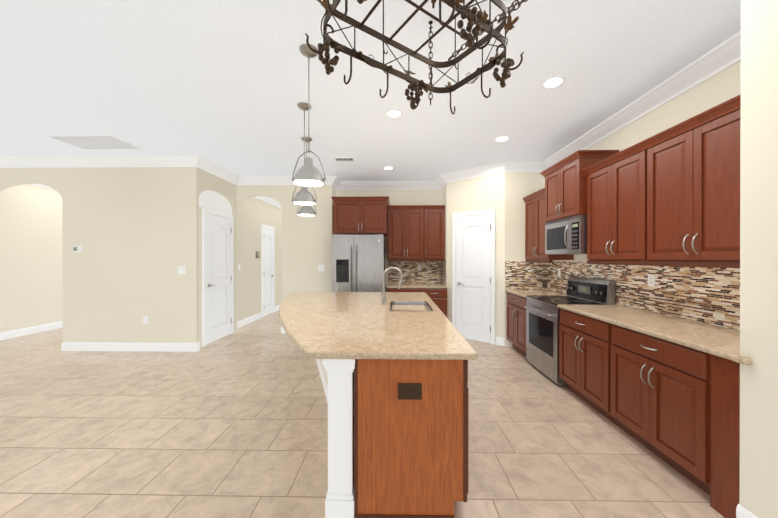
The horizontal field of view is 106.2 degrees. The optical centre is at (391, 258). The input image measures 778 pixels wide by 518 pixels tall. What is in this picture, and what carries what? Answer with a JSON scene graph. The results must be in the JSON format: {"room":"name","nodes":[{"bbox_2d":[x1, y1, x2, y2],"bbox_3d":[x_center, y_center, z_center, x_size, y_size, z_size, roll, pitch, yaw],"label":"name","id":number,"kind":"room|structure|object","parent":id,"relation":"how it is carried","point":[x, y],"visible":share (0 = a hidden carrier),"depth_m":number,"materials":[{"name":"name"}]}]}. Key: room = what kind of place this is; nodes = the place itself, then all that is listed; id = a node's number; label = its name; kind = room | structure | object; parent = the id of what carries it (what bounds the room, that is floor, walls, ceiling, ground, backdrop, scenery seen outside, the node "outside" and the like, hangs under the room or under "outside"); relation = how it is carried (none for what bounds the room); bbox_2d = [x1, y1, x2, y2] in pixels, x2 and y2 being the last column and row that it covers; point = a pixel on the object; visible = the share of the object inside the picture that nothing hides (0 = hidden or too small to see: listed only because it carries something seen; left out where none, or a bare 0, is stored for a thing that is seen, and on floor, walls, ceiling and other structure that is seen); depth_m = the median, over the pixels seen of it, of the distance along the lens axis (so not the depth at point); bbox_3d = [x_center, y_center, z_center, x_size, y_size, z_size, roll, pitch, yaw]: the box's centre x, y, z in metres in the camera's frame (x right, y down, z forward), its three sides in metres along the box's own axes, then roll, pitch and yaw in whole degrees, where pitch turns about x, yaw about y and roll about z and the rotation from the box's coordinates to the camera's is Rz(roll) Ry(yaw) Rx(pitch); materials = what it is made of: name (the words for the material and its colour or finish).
{"room":"kitchen","nodes":[
{"label":"kitchen","id":0,"kind":"room"},
{"bbox_2d":[0,310,723,517],"bbox_3d":[-2.899,1.435,3.848,12.200,0.050,14.200,0,0,1],"label":"floor","id":1,"kind":"structure","parent":0,"point":[234,425],"depth_m":2.26,"materials":[{"name":"tile"}]},
{"bbox_2d":[332,234,384,291],"bbox_3d":[-0.595,0.479,5.519,0.925,1.854,0.759,0,0,1],"label":"refrigerator","id":2,"kind":"object","parent":1,"relation":"on","point":[358,263],"visible":0.67,"depth_m":5.21,"materials":[{"name":"silver metal"}]},
{"bbox_2d":[316,359,468,517],"bbox_3d":[-0.327,0.974,2.930,1.643,0.876,2.712,0,0,1],"label":"kitchen island","id":3,"kind":"object","parent":1,"relation":"on","point":[393,368],"depth_m":1.58,"materials":[{"name":"brown wood"}]},
{"bbox_2d":[279,292,477,362],"bbox_3d":[-0.513,0.517,2.968,1.999,0.036,2.820,0,0,1],"label":"island countertop","id":4,"kind":"structure","parent":3,"relation":"on","point":[322,325],"depth_m":2.07,"materials":[{"name":"beige stone"}]},
{"bbox_2d":[379,267,402,302],"bbox_3d":[0.005,0.291,3.204,0.244,0.412,0.113,0,0,1],"label":"faucet","id":5,"kind":"object","parent":4,"relation":"on","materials":[{"name":"silver metal"}]},
{"bbox_2d":[387,299,434,310],"bbox_3d":[0.199,0.602,3.096,0.424,0.218,0.644,0,0,1],"label":"sink","id":6,"kind":"object","parent":4,"relation":"in","point":[396,304],"depth_m":3.27,"materials":[{"name":"silver metal"}]},
{"bbox_2d":[387,283,447,316],"bbox_3d":[0.469,0.949,5.550,1.090,0.914,0.670,0,0,1],"label":"base cabinet","id":7,"kind":"object","parent":1,"relation":"on","point":[436,293],"visible":0.25,"depth_m":5.25,"materials":[{"name":"brown wood"}]},
{"bbox_2d":[507,294,572,355],"bbox_3d":[2.162,0.971,4.341,0.620,0.876,0.742,0,0,1],"label":"base cabinet","id":8,"kind":"object","parent":1,"relation":"on","point":[516,311],"depth_m":4.31,"materials":[{"name":"brown wood"}]},
{"bbox_2d":[505,290,565,297],"bbox_3d":[2.159,0.513,4.339,0.645,0.036,0.744,0,0,1],"label":"countertop","id":9,"kind":"structure","parent":8,"relation":"on","point":[520,293],"depth_m":4.31,"materials":[{"name":"beige stone"}]},
{"bbox_2d":[524,277,614,385],"bbox_3d":[2.111,0.825,3.582,0.696,1.170,0.765,0,0,1],"label":"range","id":10,"kind":"object","parent":1,"relation":"on","point":[542,330],"visible":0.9,"depth_m":3.48,"materials":[{"name":"silver metal"}]},
{"bbox_2d":[559,310,600,412],"bbox_3d":[2.136,0.974,2.779,0.620,0.876,0.831,0,0,1],"label":"base cabinet","id":11,"kind":"object","parent":1,"relation":"on","point":[579,338],"depth_m":2.80,"materials":[{"name":"brown wood"}]},
{"bbox_2d":[601,322,739,509],"bbox_3d":[2.125,0.976,2.082,0.620,0.876,0.839,0,0,1],"label":"base cabinet","id":12,"kind":"object","parent":1,"relation":"on","point":[666,388],"depth_m":1.84,"materials":[{"name":"brown wood"}]},
{"bbox_2d":[557,306,751,365],"bbox_3d":[2.122,0.517,2.329,0.655,0.036,1.732,0,0,1],"label":"countertop","id":13,"kind":"structure","parent":12,"relation":"on","point":[722,342],"depth_m":2.09,"materials":[{"name":"beige stone"}]},
{"bbox_2d":[0,0,740,180],"bbox_3d":[-2.899,-1.565,3.842,12.200,0.050,14.200,0,0,1],"label":"ceiling","id":14,"kind":"structure","parent":0,"point":[223,84],"depth_m":2.48,"materials":[{"name":"paint"}]},
{"bbox_2d":[44,134,142,149],"bbox_3d":[-3.880,-1.534,3.837,0.840,0.012,0.460,0,0,1],"label":"ceiling vent","id":15,"kind":"object","parent":14,"relation":"in","point":[94,141],"visible":1,"depth_m":3.81,"materials":[{"name":"white metal"}]},
{"bbox_2d":[292,102,316,205],"bbox_3d":[-0.874,-1.047,2.930,0.252,0.981,0.232,0,0,1],"label":"pendant light","id":16,"kind":"object","parent":14,"relation":"hanging from","point":[304,196],"visible":0.81,"depth_m":2.90,"materials":[{"name":"silver metal"}]},
{"bbox_2d":[297,137,316,216],"bbox_3d":[-1.085,-1.048,3.740,0.252,0.981,0.232,0,0,1],"label":"pendant light","id":17,"kind":"object","parent":14,"relation":"hanging from","point":[306,211],"visible":0.75,"depth_m":3.69,"materials":[{"name":"silver metal"}]},
{"bbox_2d":[292,44,325,186],"bbox_3d":[-0.607,-1.045,2.149,0.252,0.981,0.232,0,0,1],"label":"pendant light","id":18,"kind":"object","parent":14,"relation":"hanging from","point":[308,174],"visible":1,"depth_m":2.12,"materials":[{"name":"silver metal"}]},
{"bbox_2d":[333,157,355,161],"bbox_3d":[-0.719,-1.535,4.497,0.320,0.012,0.180,0,0,1],"label":"ceiling vent","id":19,"kind":"object","parent":14,"relation":"in","point":[344,159],"visible":0.98,"depth_m":4.51,"materials":[{"name":"white metal"}]},
{"bbox_2d":[383,166,393,169],"bbox_3d":[-0.051,-1.538,4.946,0.190,0.008,0.190,0,0,1],"label":"recessed light","id":20,"kind":"object","parent":14,"relation":"in","point":[388,168],"visible":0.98,"depth_m":4.95,"materials":[{"name":"white"}]},
{"bbox_2d":[385,109,402,117],"bbox_3d":[0.029,-1.534,3.084,0.190,0.008,0.190,0,0,1],"label":"recessed light","id":21,"kind":"object","parent":14,"relation":"in","point":[393,113],"visible":1,"depth_m":3.08,"materials":[{"name":"white"}]},
{"bbox_2d":[305,0,527,114],"bbox_3d":[0.293,-1.191,1.403,1.290,0.683,1.004,0,0,1],"label":"pot rack","id":22,"kind":"object","parent":14,"relation":"hanging from","point":[481,22],"visible":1,"depth_m":1.41,"materials":[{"name":"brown metal"}]},
{"bbox_2d":[494,136,509,141],"bbox_3d":[1.420,-1.536,3.742,0.190,0.008,0.190,0,0,1],"label":"recessed light","id":23,"kind":"object","parent":14,"relation":"in","point":[503,138],"visible":0.96,"depth_m":3.74,"materials":[{"name":"white"}]},
{"bbox_2d":[541,76,565,89],"bbox_3d":[1.410,-1.533,2.542,0.190,0.008,0.190,0,0,1],"label":"recessed light","id":24,"kind":"object","parent":14,"relation":"in","point":[553,82],"visible":1,"depth_m":2.54,"materials":[{"name":"white"}]},
{"bbox_2d":[0,0,777,517],"bbox_3d":[-2.954,-0.064,3.521,12.100,2.950,13.550,0,0,1],"label":"wall","id":25,"kind":"structure","parent":0,"point":[136,232],"depth_m":4.47,"materials":[{"name":"paint"}]},
{"bbox_2d":[0,321,62,339],"bbox_3d":[-6.733,1.336,7.430,0.016,0.132,5.560,0,0,1],"label":"baseboard","id":26,"kind":"structure","parent":25,"relation":"attached to","point":[45,327],"depth_m":5.46,"materials":[{"name":"white wood"}]},
{"bbox_2d":[73,246,82,251],"bbox_3d":[-4.800,-0.151,4.461,0.135,0.100,0.028,0,0,1],"label":"thermostat","id":27,"kind":"object","parent":25,"relation":"attached to","point":[77,248],"visible":1,"depth_m":4.45,"materials":[{"name":"white plastic"}]},
{"bbox_2d":[61,342,199,351],"bbox_3d":[-4.001,1.342,4.468,2.097,0.132,0.037,0,0,1],"label":"baseboard","id":28,"kind":"structure","parent":25,"relation":"attached to","point":[65,346],"depth_m":4.45,"materials":[{"name":"white wood"}]},
{"bbox_2d":[143,316,147,323],"bbox_3d":[-3.750,0.928,4.456,0.072,0.115,0.008,0,0,1],"label":"electrical outlet plate","id":29,"kind":"object","parent":25,"relation":"attached to","point":[145,319],"visible":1,"depth_m":4.46,"materials":[{"name":"white plastic"}]},
{"bbox_2d":[178,266,185,273],"bbox_3d":[-3.190,0.169,4.444,0.120,0.125,0.010,0,0,1],"label":"switch plate","id":30,"kind":"object","parent":25,"relation":"attached to","point":[181,269],"visible":1,"depth_m":4.44,"materials":[{"name":"white plastic"}]},
{"bbox_2d":[202,208,233,346],"bbox_3d":[-2.989,0.291,5.102,0.079,2.233,0.856,0,0,1],"label":"door","id":31,"kind":"structure","parent":25,"relation":"attached to","point":[217,275],"depth_m":5.05,"materials":[{"name":"white wood"}]},
{"bbox_2d":[237,312,261,328],"bbox_3d":[-3.110,1.338,6.332,0.016,0.132,1.280,0,0,1],"label":"baseboard","id":32,"kind":"structure","parent":25,"relation":"attached to","point":[255,317],"depth_m":6.36,"materials":[{"name":"white wood"}]},
{"bbox_2d":[261,224,274,317],"bbox_3d":[-3.063,0.286,7.324,0.079,2.233,0.696,0,0,1],"label":"door","id":33,"kind":"structure","parent":25,"relation":"attached to","point":[267,270],"depth_m":7.27,"materials":[{"name":"white wood"}]},
{"bbox_2d":[318,265,324,270],"bbox_3d":[-1.327,0.171,5.534,0.120,0.125,0.010,0,0,1],"label":"switch plate","id":34,"kind":"object","parent":25,"relation":"attached to","point":[321,267],"visible":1,"depth_m":5.53,"materials":[{"name":"white plastic"}]},
{"bbox_2d":[0,31,740,208],"bbox_3d":[-3.190,-1.469,3.496,11.329,0.139,13.300,0,0,1],"label":"crown molding","id":35,"kind":"structure","parent":25,"relation":"attached to","point":[717,59],"depth_m":4.39,"materials":[{"name":"white"}]},
{"bbox_2d":[331,196,444,260],"bbox_3d":[-0.036,-0.540,5.565,2.100,1.168,0.658,0,0,1],"label":"upper cabinet","id":36,"kind":"object","parent":25,"relation":"attached to","point":[414,232],"visible":1,"depth_m":5.55,"materials":[{"name":"brown wood"}]},
{"bbox_2d":[388,261,439,282],"bbox_3d":[0.476,0.249,5.888,1.095,0.488,0.005,0,0,1],"label":"tile backsplash","id":37,"kind":"structure","parent":25,"relation":"attached to","point":[429,272],"depth_m":5.89,"materials":[{"name":"tile"}]},
{"bbox_2d":[440,259,445,284],"bbox_3d":[1.017,0.250,5.626,0.006,0.488,0.475,0,0,1],"label":"tile backsplash","id":38,"kind":"structure","parent":25,"relation":"attached to","point":[442,263],"depth_m":5.67,"materials":[{"name":"tile"}]},
{"bbox_2d":[452,209,495,344],"bbox_3d":[1.407,0.291,5.044,0.628,2.233,0.501,0,0,1],"label":"door","id":39,"kind":"structure","parent":25,"relation":"attached to","point":[473,274],"depth_m":5.02,"materials":[{"name":"white wood"}]},
{"bbox_2d":[505,261,543,289],"bbox_3d":[2.149,0.266,4.711,0.623,0.460,0.005,0,0,1],"label":"tile backsplash","id":40,"kind":"structure","parent":25,"relation":"attached to","point":[519,275],"depth_m":4.71,"materials":[{"name":"tile"}]},
{"bbox_2d":[522,190,573,261],"bbox_3d":[2.317,-0.484,4.335,0.336,0.995,0.742,0,0,1],"label":"upper cabinet","id":41,"kind":"object","parent":25,"relation":"attached to","point":[534,230],"depth_m":4.35,"materials":[{"name":"brown wood"}]},
{"bbox_2d":[542,150,617,225],"bbox_3d":[2.272,-0.834,3.576,0.401,0.690,0.768,0,0,1],"label":"upper cabinet","id":42,"kind":"object","parent":25,"relation":"attached to","point":[564,192],"depth_m":3.41,"materials":[{"name":"brown wood"}]},
{"bbox_2d":[545,215,586,254],"bbox_3d":[2.250,-0.272,3.577,0.439,0.425,0.761,0,0,1],"label":"microwave","id":43,"kind":"object","parent":42,"relation":"attached to","point":[567,236],"visible":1,"depth_m":3.43,"materials":[{"name":"silver metal"}]},
{"bbox_2d":[582,146,633,261],"bbox_3d":[2.292,-0.481,2.774,0.336,0.995,0.829,0,0,1],"label":"upper cabinet","id":44,"kind":"object","parent":25,"relation":"attached to","point":[610,182],"depth_m":2.82,"materials":[{"name":"brown wood"}]},
{"bbox_2d":[544,261,739,329],"bbox_3d":[2.467,0.269,3.114,0.005,0.460,3.190,0,0,1],"label":"tile backsplash","id":45,"kind":"structure","parent":25,"relation":"attached to","point":[707,295],"depth_m":2.56,"materials":[{"name":"tile"}]},
{"bbox_2d":[648,274,654,286],"bbox_3d":[2.453,0.202,2.754,0.008,0.115,0.072,0,0,1],"label":"electrical outlet plate","id":46,"kind":"object","parent":45,"relation":"attached to","point":[651,280],"visible":1,"depth_m":2.75,"materials":[{"name":"white plastic"}]},
{"bbox_2d":[634,94,740,265],"bbox_3d":[2.281,-0.479,2.075,0.336,0.995,0.837,0,0,1],"label":"upper cabinet","id":47,"kind":"object","parent":25,"relation":"attached to","point":[669,196],"depth_m":2.05,"materials":[{"name":"brown wood"}]},
{"bbox_2d":[736,504,757,517],"bbox_3d":[1.777,1.354,-0.849,0.016,0.132,4.757,0,0,1],"label":"baseboard","id":48,"kind":"structure","parent":25,"relation":"attached to","point":[742,511],"depth_m":1.50,"materials":[{"name":"white wood"}]}
]}

